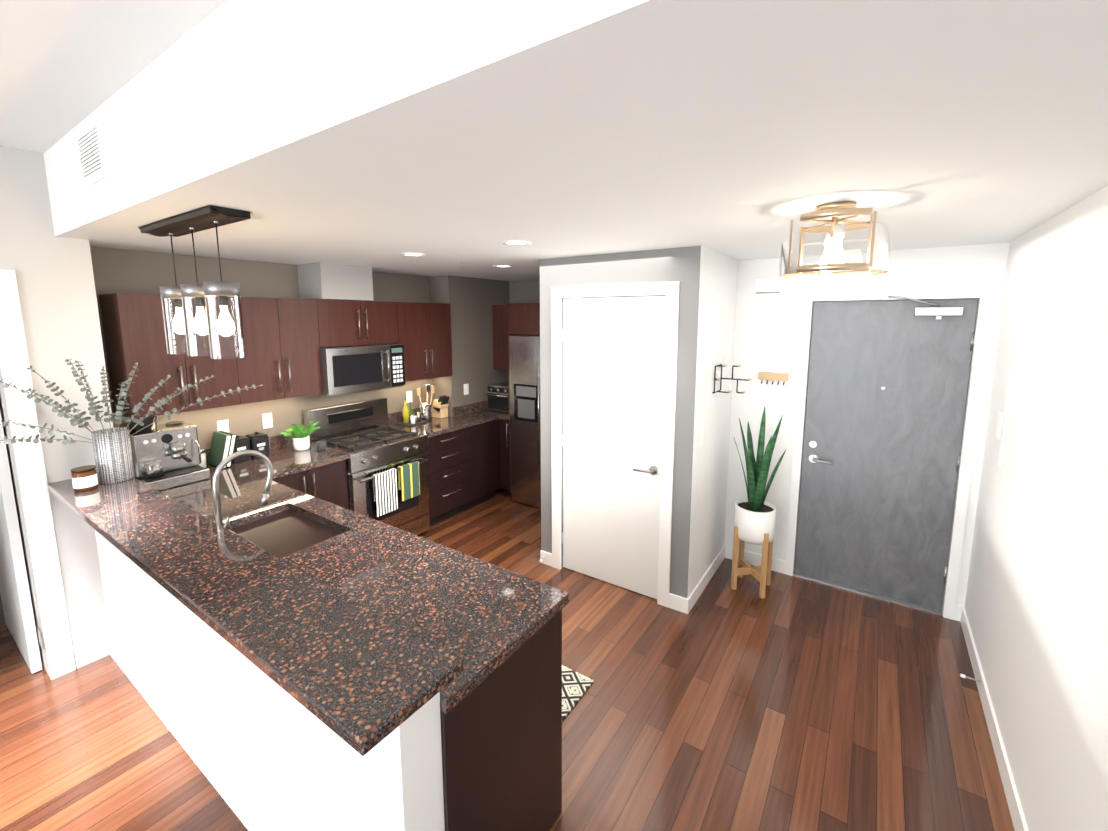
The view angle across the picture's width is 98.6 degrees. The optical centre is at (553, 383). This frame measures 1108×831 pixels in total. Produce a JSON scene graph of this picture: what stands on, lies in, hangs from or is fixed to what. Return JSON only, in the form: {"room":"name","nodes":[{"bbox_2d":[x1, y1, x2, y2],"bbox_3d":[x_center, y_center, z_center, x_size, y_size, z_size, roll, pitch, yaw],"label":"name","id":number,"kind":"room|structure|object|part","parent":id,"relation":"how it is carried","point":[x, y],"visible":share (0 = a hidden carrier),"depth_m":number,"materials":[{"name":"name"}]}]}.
{"room":"kitchen","nodes":[
{"label":"kitchen","id":0,"kind":"room"},
{"bbox_2d":[0,145,112,678],"bbox_3d":[-4.184,0.476,0.636,0.430,2.755,5.340,5,9,34],"label":"wall","id":1,"kind":"structure","parent":0,"point":[57,295],"depth_m":2.52,"materials":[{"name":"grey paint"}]},
{"bbox_2d":[0,412,44,673],"bbox_3d":[-3.116,0.539,2.670,0.880,2.058,0.050,5,9,34],"label":"door leaf","id":2,"kind":"structure","parent":1,"relation":"attached to","point":[17,604],"depth_m":2.57,"materials":[{"name":"white wood"}]},
{"bbox_3d":[-2.773,0.583,2.467,0.080,1.700,0.008,5,9,34],"label":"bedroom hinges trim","id":3,"kind":"part","parent":2,"relation":"part of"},
{"bbox_2d":[0,0,224,152],"bbox_3d":[-2.958,-0.813,-0.464,5.890,0.095,5.209,5,9,34],"label":"ceiling","id":4,"kind":"structure","parent":0,"point":[66,66],"depth_m":1.50,"materials":[{"name":"white paint"}]},
{"bbox_2d":[90,246,433,448],"bbox_3d":[-1.771,-0.096,4.418,0.120,2.850,3.700,5,9,34],"label":"wall","id":5,"kind":"structure","parent":0,"point":[115,270],"depth_m":3.51,"materials":[{"name":"brown paint"}]},
{"bbox_2d":[217,420,228,431],"bbox_3d":[-2.389,0.324,3.444,0.005,0.115,0.070,5,9,34],"label":"electrical outlet","id":6,"kind":"object","parent":5,"relation":"attached to","point":[222,425],"depth_m":3.44,"materials":[{"name":"white plastic"}]},
{"bbox_2d":[262,413,272,428],"bbox_3d":[-2.219,0.290,3.693,0.005,0.115,0.070,5,9,34],"label":"electrical outlet","id":7,"kind":"object","parent":5,"relation":"attached to","point":[267,418],"depth_m":3.69,"materials":[{"name":"white plastic"}]},
{"bbox_2d":[406,391,411,402],"bbox_3d":[-1.457,0.136,4.803,0.005,0.115,0.070,5,9,34],"label":"electrical outlet","id":8,"kind":"object","parent":5,"relation":"attached to","point":[409,393],"depth_m":4.80,"materials":[{"name":"white plastic"}]},
{"bbox_2d":[95,530,444,830],"bbox_3d":[-1.442,1.151,2.022,2.659,1.030,0.131,5,9,34],"label":"wall","id":9,"kind":"structure","parent":0,"point":[281,758],"depth_m":1.65,"materials":[{"name":"white paint"}]},
{"bbox_2d":[429,275,508,416],"bbox_3d":[-0.899,0.025,5.369,0.279,2.350,0.950,5,9,34],"label":"wall","id":10,"kind":"structure","parent":0,"point":[471,301],"depth_m":5.06,"materials":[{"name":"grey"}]},
{"bbox_2d":[464,384,468,394],"bbox_3d":[-0.933,0.064,5.068,0.006,0.115,0.070,5,9,34],"label":"electrical outlet","id":11,"kind":"object","parent":10,"relation":"attached to","point":[466,386],"depth_m":5.07,"materials":[{"name":"white plastic"}]},
{"bbox_2d":[0,488,1014,830],"bbox_3d":[-1.876,1.795,1.493,5.890,0.100,9.040,5,9,34],"label":"floor","id":12,"kind":"structure","parent":0,"point":[792,704],"depth_m":2.28,"materials":[{"name":"brown wood"}]},
{"bbox_2d":[0,270,75,679],"bbox_3d":[-2.939,0.571,2.099,0.014,2.165,0.985,5,9,34],"label":"door frame","id":13,"kind":"structure","parent":12,"relation":"on","point":[14,364],"depth_m":2.46,"materials":[{"name":"white"}]},
{"bbox_2d":[47,293,498,498],"bbox_3d":[-1.563,0.355,4.087,0.655,2.093,3.865,5,9,34],"label":"kitchen cabinets","id":14,"kind":"object","parent":12,"relation":"on","point":[294,347],"depth_m":3.62,"materials":[{"name":"wood"}]},
{"bbox_2d":[71,465,97,491],"bbox_3d":[-2.372,0.482,2.411,0.092,0.112,0.092,5,9,34],"label":"candle jar","id":15,"kind":"object","parent":14,"relation":"on","point":[84,478],"visible":1,"depth_m":2.38,"materials":[{"name":"brown"}]},
{"bbox_2d":[0,359,262,483],"bbox_3d":[-2.259,0.187,2.479,0.645,0.678,1.147,5,9,34],"label":"vase","id":16,"kind":"object","parent":14,"relation":"on","point":[112,450],"visible":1,"depth_m":2.47,"materials":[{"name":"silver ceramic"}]},
{"bbox_2d":[128,416,210,490],"bbox_3d":[-2.400,0.406,2.960,0.461,0.425,0.330,5,9,34],"label":"espresso machine","id":17,"kind":"object","parent":14,"relation":"on","point":[167,455],"visible":0.83,"depth_m":2.92,"materials":[{"name":"silver metal"}]},
{"bbox_2d":[199,448,206,466],"bbox_3d":[-2.431,0.515,3.271,0.074,0.125,0.074,5,9,34],"label":"jar","id":18,"kind":"object","parent":14,"relation":"on","point":[203,457],"visible":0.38,"depth_m":3.26,"materials":[{"name":"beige glass"}]},
{"bbox_2d":[208,431,235,467],"bbox_3d":[-2.312,0.457,3.319,0.213,0.224,0.112,5,9,34],"label":"leaning books","id":19,"kind":"object","parent":14,"relation":"on","point":[222,445],"visible":0.9,"depth_m":3.28,"materials":[{"name":"green paper"}]},
{"bbox_2d":[231,435,250,462],"bbox_3d":[-2.270,0.463,3.425,0.116,0.185,0.115,5,9,34],"label":"tea canister","id":20,"kind":"object","parent":14,"relation":"on","point":[242,443],"visible":0.56,"depth_m":3.40,"materials":[{"name":"black plastic"}]},
{"bbox_2d":[246,431,269,458],"bbox_3d":[-2.197,0.449,3.532,0.116,0.185,0.115,5,9,34],"label":"coffee canister","id":21,"kind":"object","parent":14,"relation":"on","point":[259,441],"visible":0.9,"depth_m":3.50,"materials":[{"name":"black plastic"}]},
{"bbox_2d":[281,421,320,450],"bbox_3d":[-1.966,0.401,3.722,0.294,0.227,0.281,5,9,34],"label":"potted plant","id":22,"kind":"object","parent":14,"relation":"on","point":[300,436],"visible":1,"depth_m":3.67,"materials":[{"name":"green plant"}]},
{"bbox_3d":[-1.969,0.466,3.716,0.116,0.100,0.116,5,9,34],"label":"pot","id":23,"kind":"part","parent":22,"relation":"part of","materials":[{"name":"white ceramic"}]},
{"bbox_2d":[316,440,326,450],"bbox_3d":[-1.808,0.484,3.706,0.072,0.065,0.072,5,9,34],"label":"glass candle","id":24,"kind":"object","parent":14,"relation":"on","point":[321,445],"visible":1,"depth_m":3.68,"materials":[{"name":"grey glass"}]},
{"bbox_2d":[104,395,568,714],"bbox_3d":[-0.518,0.504,3.566,2.987,0.138,3.578,5,9,34],"label":"countertop","id":25,"kind":"structure","parent":14,"relation":"on","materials":[{"name":"stone"}]},
{"bbox_2d":[297,342,405,396],"bbox_3d":[-1.676,-0.134,4.042,0.446,0.372,0.725,5,9,34],"label":"microwave","id":26,"kind":"object","parent":14,"relation":"in","point":[349,368],"depth_m":3.88,"materials":[{"name":"grey metal"}]},
{"bbox_2d":[303,397,429,566],"bbox_3d":[-1.550,0.799,4.087,0.690,1.213,0.752,5,9,34],"label":"range","id":27,"kind":"object","parent":14,"relation":"in","point":[386,467],"depth_m":3.97,"materials":[{"name":"silver metal"}]},
{"bbox_2d":[396,397,426,426],"bbox_3d":[-1.381,0.255,4.614,0.200,0.270,0.220,5,9,34],"label":"tray","id":28,"kind":"object","parent":14,"relation":"on","point":[410,418],"visible":1,"depth_m":4.57,"materials":[{"name":"grey"}]},
{"bbox_2d":[417,384,434,420],"bbox_3d":[-1.284,0.187,4.777,0.131,0.360,0.165,5,9,34],"label":"utensil crock","id":29,"kind":"object","parent":14,"relation":"on","point":[426,411],"visible":0.96,"depth_m":4.74,"materials":[{"name":"silver metal"}]},
{"bbox_2d":[432,395,448,417],"bbox_3d":[-1.161,0.237,4.900,0.182,0.228,0.100,5,9,34],"label":"knife block","id":30,"kind":"object","parent":14,"relation":"on","point":[440,405],"visible":0.9,"depth_m":4.87,"materials":[{"name":"brown wood"}]},
{"bbox_2d":[485,380,534,413],"bbox_3d":[-0.491,0.151,5.293,0.360,0.290,0.445,5,9,34],"label":"toaster","id":31,"kind":"object","parent":14,"relation":"on","point":[497,394],"depth_m":5.16,"materials":[{"name":"silver metal"}]},
{"bbox_2d":[59,421,568,830],"bbox_3d":[-1.133,0.994,2.071,2.400,1.328,0.898,5,9,34],"label":"kitchen counter","id":32,"kind":"object","parent":12,"relation":"on","point":[335,593],"depth_m":1.71,"materials":[{"name":"stone"}]},
{"bbox_2d":[196,449,273,549],"bbox_3d":[-1.484,0.509,2.233,0.349,0.418,0.267,5,9,34],"label":"faucet","id":33,"kind":"object","parent":32,"relation":"on","point":[215,481],"depth_m":2.13,"materials":[{"name":"silver metal"}]},
{"bbox_2d":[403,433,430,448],"bbox_3d":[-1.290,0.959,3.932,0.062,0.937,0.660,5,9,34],"label":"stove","id":34,"kind":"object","parent":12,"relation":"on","point":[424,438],"depth_m":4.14,"materials":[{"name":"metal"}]},
{"bbox_2d":[499,303,540,472],"bbox_3d":[0.032,0.224,4.934,1.022,2.070,0.655,5,9,34],"label":"refrigerator","id":35,"kind":"object","parent":12,"relation":"on","point":[519,323],"depth_m":4.79,"materials":[{"name":"metal"}]},
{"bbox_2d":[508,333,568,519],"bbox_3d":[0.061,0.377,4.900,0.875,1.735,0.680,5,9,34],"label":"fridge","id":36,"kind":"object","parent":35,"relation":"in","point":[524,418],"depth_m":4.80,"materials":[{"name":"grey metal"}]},
{"bbox_2d":[562,665,593,721],"bbox_3d":[-0.337,1.590,2.557,0.920,0.010,0.600,5,9,34],"label":"rug","id":37,"kind":"object","parent":12,"relation":"on","point":[575,686],"visible":0.21,"depth_m":2.50,"materials":[{"name":"white fabric"}]},
{"bbox_2d":[731,407,785,598],"bbox_3d":[1.416,0.821,3.362,0.337,1.308,0.339,5,9,34],"label":"snake plant","id":38,"kind":"object","parent":12,"relation":"on","point":[755,517],"visible":1,"depth_m":3.31,"materials":[{"name":"green plant"}]},
{"bbox_3d":[1.421,0.981,3.378,0.268,0.243,0.268,5,9,34],"label":"pot","id":39,"kind":"part","parent":38,"relation":"part of","materials":[{"name":"white ceramic"}]},
{"bbox_2d":[509,279,539,303],"bbox_3d":[0.460,0.059,5.095,3.080,2.350,0.119,5,9,34],"label":"wall","id":40,"kind":"structure","parent":0,"point":[524,291],"depth_m":5.41,"materials":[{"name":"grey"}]},
{"bbox_2d":[43,0,1107,280],"bbox_3d":[0.080,-1.081,2.932,4.690,0.500,3.830,5,9,34],"label":"ceiling","id":41,"kind":"structure","parent":0,"point":[447,136],"depth_m":1.19,"materials":[{"name":"white paint"}]},
{"bbox_2d":[75,117,108,188],"bbox_3d":[-1.919,-0.946,1.977,0.330,0.220,0.012,5,9,34],"label":"air vent","id":42,"kind":"object","parent":41,"relation":"attached to","point":[91,153],"depth_m":1.96,"materials":[{"name":"white metal"}]},
{"bbox_2d":[138,205,251,358],"bbox_3d":[-1.565,-0.415,2.097,0.780,0.584,0.150,5,9,34],"label":"pendant light","id":43,"kind":"object","parent":41,"relation":"hanging from","point":[213,325],"visible":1,"depth_m":2.04,"materials":[{"name":"clear glass"}]},
{"bbox_2d":[297,262,373,300],"bbox_3d":[-1.781,-0.820,3.904,0.327,0.275,0.450,5,9,34],"label":"soffit","id":44,"kind":"object","parent":41,"relation":"attached to","point":[324,281],"depth_m":3.76,"materials":[{"name":"grey paint"}]},
{"bbox_2d":[400,253,425,256],"bbox_3d":[-0.867,-0.812,2.948,0.181,0.033,0.172,5,9,34],"label":"recessed light","id":45,"kind":"object","parent":41,"relation":"in","point":[402,254],"depth_m":3.18,"materials":[{"name":"white"}]},
{"bbox_2d":[493,265,512,267],"bbox_3d":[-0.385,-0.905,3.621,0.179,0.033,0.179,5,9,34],"label":"recessed light","id":46,"kind":"object","parent":41,"relation":"in","point":[498,266],"depth_m":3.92,"materials":[{"name":"white"}]},
{"bbox_2d":[501,240,530,245],"bbox_3d":[-0.198,-0.750,2.492,0.175,0.033,0.179,5,9,34],"label":"recessed light","id":47,"kind":"object","parent":41,"relation":"in","point":[516,242],"depth_m":2.68,"materials":[{"name":"white"}]},
{"bbox_2d":[778,201,893,277],"bbox_3d":[1.072,-0.549,1.830,0.368,0.256,0.368,5,9,34],"label":"ceiling light","id":48,"kind":"object","parent":41,"relation":"attached to","point":[879,224],"visible":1,"depth_m":1.75,"materials":[{"name":"glass"}]},
{"bbox_2d":[540,246,705,597],"bbox_3d":[0.413,0.299,3.353,1.180,2.350,0.100,5,9,34],"label":"wall","id":49,"kind":"structure","parent":0,"point":[685,266],"depth_m":3.09,"materials":[{"name":"grey paint"}]},
{"bbox_2d":[561,295,665,598],"bbox_3d":[0.385,0.440,3.342,0.786,2.058,0.104,5,9,34],"label":"closet door leaf","id":50,"kind":"structure","parent":49,"relation":"in","point":[613,365],"depth_m":3.33,"materials":[{"name":"white"}]},
{"bbox_3d":[0.361,0.453,3.336,0.754,1.640,0.064,5,9,34],"label":"closet door hardware","id":51,"kind":"part","parent":50,"relation":"part of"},
{"bbox_2d":[551,281,679,606],"bbox_3d":[0.376,0.406,3.322,0.946,2.148,0.014,5,9,34],"label":"door frame","id":52,"kind":"structure","parent":49,"relation":"attached to","point":[671,290],"depth_m":3.16,"materials":[{"name":"white wood"}]},
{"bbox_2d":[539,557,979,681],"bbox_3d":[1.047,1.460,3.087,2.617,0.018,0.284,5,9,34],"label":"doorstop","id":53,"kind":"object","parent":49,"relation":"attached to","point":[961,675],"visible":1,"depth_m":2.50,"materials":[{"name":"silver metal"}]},
{"bbox_2d":[692,248,737,590],"bbox_3d":[1.113,0.288,3.420,0.100,2.350,0.798,5,9,34],"label":"wall","id":54,"kind":"structure","parent":0,"point":[720,292],"depth_m":3.33,"materials":[{"name":"white paint"}]},
{"bbox_2d":[74,545,1028,830],"bbox_3d":[-1.412,1.785,0.826,4.140,0.100,8.230,5,9,34],"label":"baseboard","id":55,"kind":"structure","parent":54,"relation":"attached to","point":[240,807],"depth_m":2.32,"materials":[{"name":"white wood"}]},
{"bbox_2d":[712,358,750,393],"bbox_3d":[1.216,-0.050,3.237,0.223,0.238,0.176,5,9,34],"label":"candle holder","id":56,"kind":"object","parent":54,"relation":"attached to","point":[718,378],"visible":1,"depth_m":3.23,"materials":[{"name":"grey metal"}]},
{"bbox_2d":[724,243,1008,615],"bbox_3d":[2.029,0.296,3.354,1.490,2.350,0.120,5,9,34],"label":"wall","id":57,"kind":"structure","parent":0,"point":[768,328],"depth_m":3.44,"materials":[{"name":"white paint"}]},
{"bbox_2d":[754,277,781,294],"bbox_3d":[1.553,-0.702,3.456,0.180,0.120,0.022,5,9,34],"label":"door chime","id":58,"kind":"object","parent":57,"relation":"attached to","point":[768,286],"visible":1,"depth_m":3.45,"materials":[{"name":"white plastic"}]},
{"bbox_2d":[758,372,788,385],"bbox_3d":[1.608,-0.033,3.502,0.200,0.087,0.035,5,9,34],"label":"key rack","id":59,"kind":"object","parent":57,"relation":"attached to","point":[767,376],"visible":0.94,"depth_m":3.50,"materials":[{"name":"brown wood"}]},
{"bbox_2d":[773,415,785,431],"label":"switch plates","id":60,"kind":"object","parent":57,"relation":"attached to","point":[777,418],"depth_m":3.52,"materials":[{"name":"white plastic"}]},
{"bbox_2d":[793,572,941,615],"bbox_3d":[2.195,1.471,3.391,0.878,0.011,0.099,5,9,34],"label":"trim","id":61,"kind":"structure","parent":57,"relation":"attached to","point":[919,607],"depth_m":3.33,"materials":[{"name":"silver metal"}]},
{"bbox_2d":[794,294,977,610],"bbox_3d":[2.180,0.445,3.227,0.876,2.063,0.112,5,9,34],"label":"door leaf","id":62,"kind":"structure","parent":57,"relation":"in","point":[876,504],"depth_m":3.21,"materials":[{"name":"metal"}]},
{"bbox_3d":[2.182,0.349,3.185,0.838,1.860,0.068,5,9,34],"label":"entry door hardware","id":63,"kind":"part","parent":62,"relation":"part of","materials":[{"name":"silver metal"}]},
{"bbox_2d":[785,288,993,619],"bbox_3d":[2.161,0.445,3.203,0.990,2.095,0.014,5,9,34],"label":"door frame","id":64,"kind":"structure","parent":57,"relation":"attached to","point":[985,295],"depth_m":3.02,"materials":[{"name":"white"}]},
{"bbox_2d":[817,299,940,301],"bbox_3d":[2.085,0.284,3.437,1.490,2.350,0.079,5,9,34],"label":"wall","id":65,"kind":"structure","parent":0,"point":[880,300],"depth_m":3.20,"materials":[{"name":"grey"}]},
{"bbox_2d":[964,186,1107,830],"bbox_3d":[0.507,0.550,-0.315,0.120,2.850,9.040,5,9,34],"label":"wall","id":66,"kind":"structure","parent":0,"point":[1036,604],"depth_m":1.76,"materials":[{"name":"white paint"}]},
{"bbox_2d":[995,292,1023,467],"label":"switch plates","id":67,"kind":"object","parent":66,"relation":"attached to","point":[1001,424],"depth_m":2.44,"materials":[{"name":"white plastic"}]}
]}

